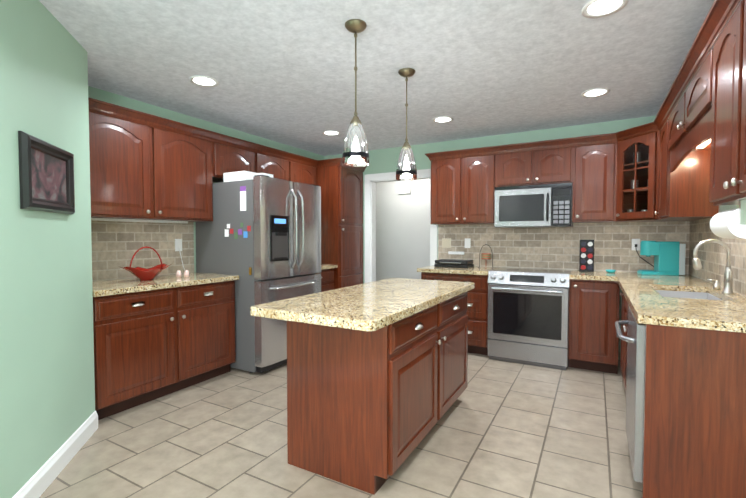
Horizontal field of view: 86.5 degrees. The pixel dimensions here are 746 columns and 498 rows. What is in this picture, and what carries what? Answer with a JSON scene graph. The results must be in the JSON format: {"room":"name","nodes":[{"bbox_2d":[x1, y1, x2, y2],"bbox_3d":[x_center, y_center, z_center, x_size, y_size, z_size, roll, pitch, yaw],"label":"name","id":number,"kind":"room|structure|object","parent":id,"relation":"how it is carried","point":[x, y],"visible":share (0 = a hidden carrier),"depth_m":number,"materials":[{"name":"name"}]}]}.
{"room":"kitchen","nodes":[
{"label":"kitchen","id":0,"kind":"room"},
{"bbox_2d":[0,0,94,497],"bbox_3d":[-1.623,-0.009,1.609,0.100,2.480,2.065,-1,2,-16],"label":"wall","id":1,"kind":"structure","parent":0,"point":[47,394],"depth_m":2.02,"materials":[{"name":"green paint"}]},
{"bbox_2d":[18,131,74,214],"bbox_3d":[-1.689,-0.374,2.081,0.034,0.360,0.500,-1,2,-16],"label":"picture frame","id":2,"kind":"object","parent":1,"relation":"attached to","point":[46,175],"visible":0.96,"depth_m":2.03,"materials":[{"name":"black wood"}]},
{"bbox_2d":[12,411,97,497],"bbox_3d":[-1.567,1.169,1.662,0.016,0.120,2.065,-1,2,-16],"label":"baseboard","id":3,"kind":"structure","parent":1,"relation":"attached to","point":[41,479],"depth_m":2.14,"materials":[{"name":"white paint"}]},
{"bbox_2d":[88,86,323,272],"bbox_3d":[-1.608,-0.098,4.471,0.100,2.480,3.680,1,2,29],"label":"wall","id":4,"kind":"structure","parent":0,"point":[112,98],"depth_m":3.98,"materials":[{"name":"green paint"}]},
{"bbox_2d":[91,221,193,280],"bbox_3d":[-2.109,-0.012,3.465,0.010,0.530,1.228,1,2,29],"label":"backsplash","id":5,"kind":"structure","parent":4,"relation":"attached to","point":[116,245],"depth_m":3.50,"materials":[{"name":"beige tile"}]},
{"bbox_2d":[175,239,181,250],"bbox_3d":[-1.884,-0.039,3.847,0.007,0.118,0.072,1,2,29],"label":"electrical outlet","id":6,"kind":"object","parent":5,"relation":"attached to","point":[178,243],"visible":1,"depth_m":3.84,"materials":[{"name":"white plastic"}]},
{"bbox_2d":[88,97,215,221],"bbox_3d":[-1.970,-0.674,3.362,0.327,0.840,1.215,1,2,29],"label":"upper cabinet","id":7,"kind":"object","parent":4,"relation":"attached to","point":[144,166],"depth_m":3.25,"materials":[{"name":"brown wood"}]},
{"bbox_2d":[91,218,187,222],"bbox_3d":[-2.047,-0.243,3.393,0.060,0.021,1.000,1,2,29],"label":"under-cabinet light","id":8,"kind":"object","parent":7,"relation":"attached to","point":[127,220],"visible":0.62,"depth_m":3.38,"materials":[{"name":"white plastic"}]},
{"bbox_2d":[216,133,255,182],"bbox_3d":[-1.541,-0.913,4.122,0.327,0.410,0.543,1,2,29],"label":"upper cabinet","id":9,"kind":"object","parent":4,"relation":"attached to","point":[233,154],"depth_m":4.01,"materials":[{"name":"brown wood"}]},
{"bbox_2d":[256,145,291,180],"bbox_3d":[-1.275,-0.927,4.597,0.327,0.410,0.544,1,2,29],"label":"upper cabinet","id":10,"kind":"object","parent":4,"relation":"attached to","point":[275,162],"depth_m":4.52,"materials":[{"name":"brown wood"}]},
{"bbox_2d":[292,153,315,184],"bbox_3d":[-1.010,-0.942,5.071,0.327,0.410,0.543,1,2,29],"label":"upper cabinet","id":11,"kind":"object","parent":4,"relation":"attached to","point":[303,168],"depth_m":4.97,"materials":[{"name":"brown wood"}]},
{"bbox_2d":[39,353,642,497],"bbox_3d":[-0.536,1.218,3.006,5.640,0.060,8.020,1,2,29],"label":"floor","id":12,"kind":"structure","parent":0,"point":[502,429],"depth_m":2.42,"materials":[{"name":"tile"}]},
{"bbox_2d":[93,280,234,419],"bbox_3d":[-1.830,0.739,3.328,0.648,0.877,1.215,1,2,29],"label":"base cabinet","id":13,"kind":"object","parent":12,"relation":"on","point":[150,345],"visible":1,"depth_m":3.06,"materials":[{"name":"brown wood"}]},
{"bbox_2d":[92,272,238,296],"bbox_3d":[-1.825,0.278,3.317,0.652,0.040,1.225,1,2,29],"label":"countertop","id":14,"kind":"structure","parent":13,"relation":"on","point":[115,287],"depth_m":3.14,"materials":[{"name":"stone"}]},
{"bbox_2d":[119,246,170,280],"bbox_3d":[-1.874,0.118,3.285,0.273,0.281,0.391,1,2,29],"label":"basket","id":15,"kind":"object","parent":14,"relation":"on","point":[145,274],"visible":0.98,"depth_m":3.24,"materials":[{"name":"red glass"}]},
{"bbox_2d":[176,270,188,276],"bbox_3d":[-1.703,0.220,3.553,0.108,0.062,0.044,-1,2,-22],"label":"shakers","id":16,"kind":"object","parent":14,"relation":"on","point":[179,273],"visible":1,"depth_m":3.54,"materials":[{"name":"white ceramic"}]},
{"bbox_2d":[196,175,320,372],"bbox_3d":[-1.139,0.231,4.172,0.980,1.840,0.910,1,2,29],"label":"fridge","id":17,"kind":"object","parent":12,"relation":"on","point":[278,250],"visible":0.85,"depth_m":3.75,"materials":[{"name":"silver metal"}]},
{"bbox_2d":[225,186,251,274],"bbox_3d":[-1.264,-0.172,3.701,0.350,0.815,0.012,1,2,29],"label":"fridge magnets","id":18,"kind":"object","parent":17,"relation":"attached to","point":[242,202],"visible":1,"depth_m":3.67,"materials":[{"name":"white paper"}]},
{"bbox_2d":[223,171,258,181],"bbox_3d":[-1.291,-0.692,3.862,0.290,0.097,0.160,1,2,29],"label":"box","id":19,"kind":"object","parent":17,"relation":"on","point":[237,176],"depth_m":3.78,"materials":[{"name":"white cardboard"}]},
{"bbox_2d":[259,173,272,177],"bbox_3d":[-1.150,-0.698,4.001,0.340,0.102,0.180,1,2,29],"label":"box","id":20,"kind":"object","parent":17,"relation":"on","point":[270,175],"depth_m":3.91,"materials":[{"name":"white cardboard"}]},
{"bbox_2d":[320,268,334,291],"bbox_3d":[-0.904,0.688,4.981,0.648,0.877,0.676,1,2,29],"label":"base cabinet","id":21,"kind":"object","parent":12,"relation":"on","point":[327,279],"visible":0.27,"depth_m":4.97,"materials":[{"name":"brown wood"}]},
{"bbox_2d":[321,264,337,269],"bbox_3d":[-0.903,0.177,4.965,0.652,0.140,0.676,1,2,29],"label":"countertop","id":22,"kind":"structure","parent":21,"relation":"on","point":[326,266],"depth_m":4.97,"materials":[{"name":"stone"}]},
{"bbox_2d":[316,158,363,288],"bbox_3d":[-0.574,-0.025,5.514,0.682,2.270,0.607,1,2,29],"label":"tall cabinet","id":23,"kind":"object","parent":12,"relation":"on","point":[341,185],"depth_m":5.19,"materials":[{"name":"brown wood"}]},
{"bbox_2d":[287,292,467,494],"bbox_3d":[0.144,0.760,2.651,0.681,0.877,1.350,1,2,29],"label":"kitchen island","id":24,"kind":"object","parent":12,"relation":"on","point":[366,411],"visible":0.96,"depth_m":2.10,"materials":[{"name":"brown wood"}]},
{"bbox_2d":[250,278,473,330],"bbox_3d":[0.080,0.299,2.552,0.730,0.045,1.640,1,2,29],"label":"island countertop","id":25,"kind":"structure","parent":24,"relation":"on","point":[374,305],"depth_m":2.11,"materials":[{"name":"stone"}]},
{"bbox_2d":[421,272,488,354],"bbox_3d":[1.024,0.699,4.622,0.770,0.877,0.643,1,2,29],"label":"base cabinet","id":26,"kind":"object","parent":12,"relation":"on","point":[477,307],"visible":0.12,"depth_m":4.25,"materials":[{"name":"brown wood"}]},
{"bbox_2d":[417,265,499,274],"bbox_3d":[1.009,0.238,4.611,0.800,0.040,0.652,1,2,29],"label":"countertop","id":27,"kind":"structure","parent":26,"relation":"on","point":[474,270],"depth_m":4.37,"materials":[{"name":"stone"}]},
{"bbox_2d":[434,259,473,267],"bbox_3d":[0.960,0.172,4.707,0.400,0.085,0.295,1,2,29],"label":"press","id":28,"kind":"object","parent":27,"relation":"on","point":[452,263],"visible":0.98,"depth_m":4.60,"materials":[{"name":"black plastic"}]},
{"bbox_2d":[478,244,493,267],"bbox_3d":[1.307,0.082,4.587,0.156,0.273,0.120,1,2,29],"label":"rack","id":29,"kind":"object","parent":27,"relation":"on","point":[486,256],"visible":1,"depth_m":4.55,"materials":[{"name":"brown wood"}]},
{"bbox_2d":[488,267,571,369],"bbox_3d":[1.668,0.685,4.206,0.758,0.932,0.739,1,2,29],"label":"range","id":30,"kind":"object","parent":12,"relation":"on","point":[528,316],"visible":0.98,"depth_m":3.93,"materials":[{"name":"silver metal"}]},
{"bbox_2d":[568,279,619,373],"bbox_3d":[2.200,0.720,3.962,0.408,0.877,0.648,1,2,29],"label":"base cabinet","id":31,"kind":"object","parent":12,"relation":"on","point":[593,319],"visible":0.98,"depth_m":3.71,"materials":[{"name":"brown wood"}]},
{"bbox_2d":[569,270,612,280],"bbox_3d":[2.177,0.258,3.958,0.360,0.040,0.652,1,2,29],"label":"countertop","id":32,"kind":"structure","parent":31,"relation":"on","point":[575,274],"depth_m":3.73,"materials":[{"name":"stone"}]},
{"bbox_2d":[579,240,593,271],"bbox_3d":[2.214,0.068,4.108,0.130,0.330,0.130,1,2,29],"label":"rack","id":33,"kind":"object","parent":32,"relation":"on","point":[586,261],"visible":1,"depth_m":4.07,"materials":[{"name":"black plastic"}]},
{"bbox_2d":[621,312,627,319],"bbox_3d":[2.383,0.880,3.253,0.589,0.599,0.480,1,2,29],"label":"base cabinet","id":34,"kind":"object","parent":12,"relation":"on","point":[624,315],"depth_m":3.19,"materials":[{"name":"brown wood"}]},
{"bbox_2d":[620,324,745,475],"bbox_3d":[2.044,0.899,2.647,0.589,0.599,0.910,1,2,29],"label":"base cabinet","id":35,"kind":"object","parent":12,"relation":"on","point":[694,445],"depth_m":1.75,"materials":[{"name":"brown wood"}]},
{"bbox_2d":[615,305,645,482],"bbox_3d":[1.630,0.729,2.009,0.694,0.776,0.592,1,2,29],"label":"dishwasher","id":36,"kind":"object","parent":35,"relation":"in","point":[635,338],"visible":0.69,"depth_m":1.89,"materials":[{"name":"silver metal"}]},
{"bbox_2d":[613,271,745,332],"bbox_3d":[2.131,0.388,2.847,0.647,0.232,2.642,1,2,29],"label":"countertop","id":37,"kind":"structure","parent":35,"relation":"on","point":[688,301],"depth_m":2.17,"materials":[{"name":"stone"}]},
{"bbox_2d":[637,241,685,275],"bbox_3d":[2.733,0.083,3.766,0.350,0.322,0.130,1,2,17],"label":"coffee maker","id":38,"kind":"object","parent":37,"relation":"on","point":[669,257],"visible":1,"depth_m":3.70,"materials":[{"name":"teal plastic"}]},
{"bbox_2d":[692,239,733,293],"bbox_3d":[2.166,0.109,2.519,0.213,0.346,0.110,1,2,29],"label":"faucet","id":39,"kind":"object","parent":37,"relation":"on","point":[727,278],"visible":1,"depth_m":2.50,"materials":[{"name":"silver metal"}]},
{"bbox_2d":[707,279,720,289],"bbox_3d":[2.345,0.241,2.727,0.072,0.070,0.044,1,2,29],"label":"soap pump","id":40,"kind":"object","parent":37,"relation":"on","point":[716,285],"visible":1,"depth_m":2.71,"materials":[{"name":"silver metal"}]},
{"bbox_2d":[39,0,741,155],"bbox_3d":[-0.393,-1.304,2.057,4.540,0.080,6.640,1,2,29],"label":"ceiling","id":41,"kind":"structure","parent":0,"point":[281,71],"depth_m":2.72,"materials":[{"name":"white paint"}]},
{"bbox_2d":[189,76,218,86],"bbox_3d":[-1.300,-1.290,3.058,0.210,0.007,0.210,1,2,29],"label":"recessed light","id":42,"kind":"object","parent":41,"relation":"in","point":[204,81],"visible":1,"depth_m":3.06,"materials":[{"name":"white paint"}]},
{"bbox_2d":[322,130,339,135],"bbox_3d":[-0.482,-1.338,4.581,0.210,0.007,0.210,1,2,29],"label":"recessed light","id":43,"kind":"object","parent":41,"relation":"in","point":[331,133],"visible":0.96,"depth_m":4.59,"materials":[{"name":"white paint"}]},
{"bbox_2d":[342,19,369,166],"bbox_3d":[-0.098,-0.877,2.260,0.157,0.785,0.157,1,2,29],"label":"pendant light","id":44,"kind":"object","parent":41,"relation":"hanging from","point":[355,152],"visible":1,"depth_m":2.22,"materials":[{"name":"clear glass"}]},
{"bbox_2d":[396,68,416,180],"bbox_3d":[0.245,-0.900,2.893,0.157,0.780,0.157,1,2,29],"label":"pendant light","id":45,"kind":"object","parent":41,"relation":"hanging from","point":[406,169],"visible":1,"depth_m":2.85,"materials":[{"name":"clear glass"}]},
{"bbox_2d":[433,116,452,122],"bbox_3d":[0.716,-1.321,4.060,0.210,0.007,0.210,1,2,29],"label":"recessed light","id":46,"kind":"object","parent":41,"relation":"in","point":[444,119],"visible":1,"depth_m":4.05,"materials":[{"name":"white paint"}]},
{"bbox_2d":[581,88,609,97],"bbox_3d":[1.849,-1.298,3.301,0.210,0.007,0.210,1,2,29],"label":"recessed light","id":47,"kind":"object","parent":41,"relation":"in","point":[595,92],"visible":0.98,"depth_m":3.29,"materials":[{"name":"white paint"}]},
{"bbox_2d":[581,0,627,17],"bbox_3d":[1.201,-1.260,2.060,0.210,0.007,0.210,1,2,29],"label":"recessed light","id":48,"kind":"object","parent":41,"relation":"in","point":[596,8],"visible":1,"depth_m":2.07,"materials":[{"name":"white paint"}]},
{"bbox_2d":[376,179,429,280],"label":"door","id":49,"kind":"structure","parent":0,"point":[402,235],"depth_m":6.75,"materials":[{"name":"white wood"}]},
{"bbox_2d":[398,186,410,193],"bbox_3d":[0.534,-0.987,6.677,0.220,0.120,0.049,1,2,29],"label":"door chime","id":50,"kind":"object","parent":49,"relation":"attached to","point":[405,190],"visible":1,"depth_m":6.65,"materials":[{"name":"white plastic"}]},
{"bbox_2d":[324,114,670,358],"bbox_3d":[1.198,-0.113,4.940,4.540,2.480,0.120,1,2,29],"label":"wall","id":51,"kind":"structure","parent":0,"point":[383,160],"depth_m":4.76,"materials":[{"name":"green paint"}]},
{"bbox_2d":[365,169,437,282],"bbox_3d":[0.389,0.038,5.398,1.075,2.150,0.157,1,2,29],"label":"door frame","id":52,"kind":"structure","parent":51,"relation":"attached to","point":[371,180],"depth_m":5.54,"materials":[{"name":"white paint"}]},
{"bbox_2d":[438,221,689,273],"bbox_3d":[1.947,-0.042,4.448,2.550,0.530,0.010,1,2,29],"label":"backsplash","id":53,"kind":"structure","parent":51,"relation":"attached to","point":[547,247],"depth_m":4.37,"materials":[{"name":"beige tile"}]},
{"bbox_2d":[442,238,450,247],"bbox_3d":[0.926,-0.075,5.008,0.118,0.118,0.007,1,2,29],"label":"switch plate","id":54,"kind":"object","parent":53,"relation":"attached to","point":[446,242],"visible":1,"depth_m":5.01,"materials":[{"name":"beige"}]},
{"bbox_2d":[448,251,463,254],"bbox_3d":[1.037,0.050,4.943,0.200,0.035,0.020,1,2,29],"label":"outlet strip","id":55,"kind":"object","parent":53,"relation":"attached to","point":[459,253],"visible":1,"depth_m":4.93,"materials":[{"name":"white plastic"}]},
{"bbox_2d":[465,238,470,247],"bbox_3d":[1.162,-0.071,4.877,0.072,0.118,0.007,1,2,29],"label":"switch plate","id":56,"kind":"object","parent":53,"relation":"attached to","point":[467,242],"visible":1,"depth_m":4.87,"materials":[{"name":"white plastic"}]},
{"bbox_2d":[632,239,639,249],"bbox_3d":[2.672,-0.044,4.032,0.072,0.118,0.007,1,2,29],"label":"electrical outlet","id":57,"kind":"object","parent":53,"relation":"attached to","point":[635,241],"visible":0.98,"depth_m":4.03,"materials":[{"name":"white plastic"}]},
{"bbox_3d":[1.544,0.009,1.013,0.100,2.480,6.640,1,2,29],"label":"wall","id":58,"kind":"structure","parent":0,"visible":0},
{"bbox_2d":[425,0,745,224],"bbox_3d":[1.131,-0.663,3.015,2.589,0.840,3.267,1,2,29],"label":"upper cabinet","id":59,"kind":"object","parent":58,"relation":"attached to","point":[654,171],"visible":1,"depth_m":3.45,"materials":[{"name":"brown wood"}]},
{"bbox_2d":[494,183,572,227],"bbox_3d":[1.740,-0.457,4.300,0.756,0.437,0.443,1,2,29],"label":"microwave","id":60,"kind":"object","parent":59,"relation":"attached to","point":[542,205],"visible":1,"depth_m":4.13,"materials":[{"name":"silver metal"}]},
{"bbox_2d":[696,139,710,148],"bbox_3d":[2.066,-0.699,2.396,0.040,0.029,0.800,1,2,29],"label":"light","id":61,"kind":"object","parent":59,"relation":"attached to","point":[704,144],"visible":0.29,"depth_m":2.62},
{"bbox_2d":[710,200,745,238],"bbox_3d":[1.598,-0.124,1.741,0.132,0.157,0.334,1,2,29],"label":"paper towel holder","id":62,"kind":"object","parent":59,"relation":"attached to","point":[728,221],"visible":1,"depth_m":1.66,"materials":[{"name":"white paper"}]},
{"bbox_2d":[689,218,745,296],"bbox_3d":[2.245,0.022,2.381,0.010,0.530,3.310,1,2,29],"label":"backsplash","id":63,"kind":"structure","parent":58,"relation":"attached to","point":[712,256],"depth_m":2.99,"materials":[{"name":"beige tile"}]}
]}

